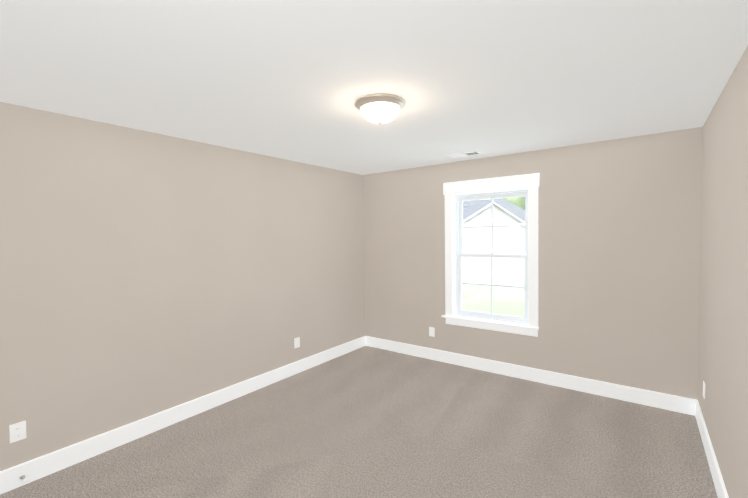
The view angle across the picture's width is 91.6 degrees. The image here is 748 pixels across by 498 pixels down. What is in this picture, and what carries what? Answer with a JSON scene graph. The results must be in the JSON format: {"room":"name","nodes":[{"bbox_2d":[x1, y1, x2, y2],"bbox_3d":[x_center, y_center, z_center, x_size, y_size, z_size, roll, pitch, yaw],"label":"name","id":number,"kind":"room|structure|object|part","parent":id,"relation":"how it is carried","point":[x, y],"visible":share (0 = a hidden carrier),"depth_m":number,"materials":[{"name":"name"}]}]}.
{"room":"empty bedroom","nodes":[
{"label":"empty bedroom","id":0,"kind":"room"},
{"bbox_2d":[0,102,364,470],"bbox_3d":[-1.539,0.252,3.465,0.170,2.680,4.802,1,3,37],"label":"wall","id":1,"kind":"structure","parent":0,"point":[144,274],"depth_m":2.94,"materials":[{"name":"beige paint"}]},
{"bbox_2d":[9,421,25,442],"bbox_3d":[-2.283,1.173,2.330,0.008,0.113,0.075,1,3,37],"label":"electrical outlet","id":2,"kind":"object","parent":1,"relation":"attached to","point":[17,431],"visible":1,"depth_m":2.33,"materials":[{"name":"white plastic"}]},
{"bbox_2d":[0,336,363,494],"bbox_3d":[-1.448,1.403,3.451,0.015,0.137,4.462,1,3,37],"label":"baseboard","id":3,"kind":"structure","parent":1,"relation":"attached to","point":[48,464],"depth_m":2.94,"materials":[{"name":"white wood"}]},
{"bbox_2d":[20,475,26,482],"bbox_3d":[-2.234,1.469,2.319,0.076,0.025,0.025,1,3,37],"label":"doorstop","id":4,"kind":"object","parent":3,"relation":"attached to","point":[23,478],"visible":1,"depth_m":2.32,"materials":[{"name":"silver metal"}]},
{"bbox_2d":[294,337,299,347],"bbox_3d":[-0.889,1.084,4.204,0.008,0.113,0.075,1,3,37],"label":"electrical outlet","id":5,"kind":"object","parent":1,"relation":"attached to","point":[296,342],"visible":1,"depth_m":4.20,"materials":[{"name":"white plastic"}]},
{"bbox_2d":[0,346,717,497],"bbox_3d":[-0.010,1.550,2.389,3.934,0.120,4.802,1,3,37],"label":"floor","id":6,"kind":"structure","parent":0,"point":[367,422],"depth_m":2.72,"materials":[{"name":"carpet"}]},
{"bbox_2d":[0,0,747,174],"bbox_3d":[-0.047,-1.009,2.296,3.934,0.120,4.802,1,3,37],"label":"ceiling","id":7,"kind":"structure","parent":0,"point":[293,80],"depth_m":1.89,"materials":[{"name":"white paint"}]},
{"bbox_2d":[354,93,405,124],"bbox_3d":[0.040,-0.880,2.361,0.332,0.144,0.332,1,3,37],"label":"ceiling light","id":8,"kind":"object","parent":7,"relation":"attached to","point":[380,108],"visible":1,"depth_m":2.27,"materials":[{"name":"white glass"}]},
{"bbox_2d":[446,151,482,157],"bbox_3d":[0.976,-1.016,3.928,0.350,0.012,0.160,1,3,37],"label":"ceiling vent","id":9,"kind":"object","parent":7,"relation":"in","point":[465,154],"visible":1,"depth_m":3.91,"materials":[{"name":"white metal"}]},
{"bbox_2d":[363,127,702,399],"bbox_3d":[1.353,0.183,4.199,3.934,2.680,0.170,1,3,37],"label":"wall","id":10,"kind":"structure","parent":0,"point":[619,259],"depth_m":3.56,"materials":[{"name":"beige paint"}]},
{"bbox_2d":[429,327,434,336],"bbox_3d":[0.730,1.047,4.592,0.075,0.113,0.008,1,3,37],"label":"electrical outlet","id":11,"kind":"object","parent":10,"relation":"attached to","point":[431,331],"visible":1,"depth_m":4.59,"materials":[{"name":"white plastic"}]},
{"bbox_2d":[441,315,538,329],"bbox_3d":[1.306,0.830,4.174,1.112,0.020,0.120,1,3,37],"label":"window sill","id":12,"kind":"structure","parent":10,"relation":"attached to","point":[512,324],"depth_m":4.12,"materials":[{"name":"white wood"}]},
{"bbox_2d":[443,173,539,336],"bbox_3d":[1.342,0.061,4.182,1.083,1.715,0.191,1,3,37],"label":"window","id":13,"kind":"structure","parent":10,"relation":"in","point":[526,186],"depth_m":4.16,"materials":[{"name":"white wood"}]},
{"bbox_3d":[1.371,0.088,4.223,0.858,1.477,0.093,1,3,37],"label":"frame","id":14,"kind":"part","parent":13,"relation":"part of","materials":[{"name":"white plastic"}]},
{"bbox_3d":[1.371,0.083,4.223,0.738,1.336,0.040,1,3,37],"label":"glass","id":15,"kind":"part","parent":13,"relation":"part of","materials":[{"name":"clear glass"}]},
{"bbox_2d":[364,336,695,414],"bbox_3d":[1.317,1.337,4.165,3.540,0.137,0.015,1,3,37],"label":"baseboard","id":16,"kind":"structure","parent":10,"relation":"attached to","point":[625,393],"depth_m":3.78,"materials":[{"name":"white wood"}]},
{"bbox_2d":[698,46,747,497],"bbox_3d":[1.482,0.289,1.220,0.170,2.680,4.802,1,3,37],"label":"wall","id":17,"kind":"structure","parent":0,"point":[723,344],"depth_m":2.06,"materials":[{"name":"beige paint"}]},
{"bbox_2d":[703,381,704,398],"bbox_3d":[2.511,1.072,2.766,0.008,0.113,0.075,1,3,37],"label":"electrical outlet","id":18,"kind":"object","parent":17,"relation":"attached to","point":[704,389],"visible":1,"depth_m":2.75,"materials":[{"name":"white plastic"}]},
{"bbox_2d":[692,400,728,497],"bbox_3d":[1.424,1.439,1.317,0.015,0.137,4.462,1,3,37],"label":"baseboard","id":19,"kind":"structure","parent":17,"relation":"attached to","point":[718,481],"depth_m":2.43,"materials":[{"name":"white wood"}]},
{"label":"outside","id":20,"kind":"structure","parent":0,"visible":0},
{"bbox_2d":[462,250,524,316],"bbox_3d":[22.236,-1.292,85.591,180.000,0.001,155.358,1,3,37],"label":"window pane","id":21,"kind":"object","parent":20,"point":[511,277],"depth_m":14.91,"materials":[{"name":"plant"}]},
{"bbox_2d":[463,192,524,253],"bbox_3d":[9.636,-4.172,48.189,26.300,8.820,18.850,-1,2,-12],"label":"neighbor house","id":22,"kind":"structure","parent":21,"relation":"on","point":[498,210],"depth_m":39.92,"materials":[{"name":"white"}]},
{"bbox_2d":[481,253,524,262],"bbox_3d":[14.324,0.730,32.514,15.706,0.001,15.331,1,3,37],"label":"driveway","id":23,"kind":"structure","parent":21,"relation":"on","point":[514,260],"depth_m":31.01,"materials":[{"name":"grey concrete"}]},
{"bbox_2d":[503,197,524,209],"bbox_3d":[34.881,-15.119,64.398,80.702,28.789,41.495,1,3,37],"label":"trees","id":24,"kind":"object","parent":21,"relation":"on","point":[520,203],"depth_m":55.61,"materials":[{"name":"green plant"}]}
]}

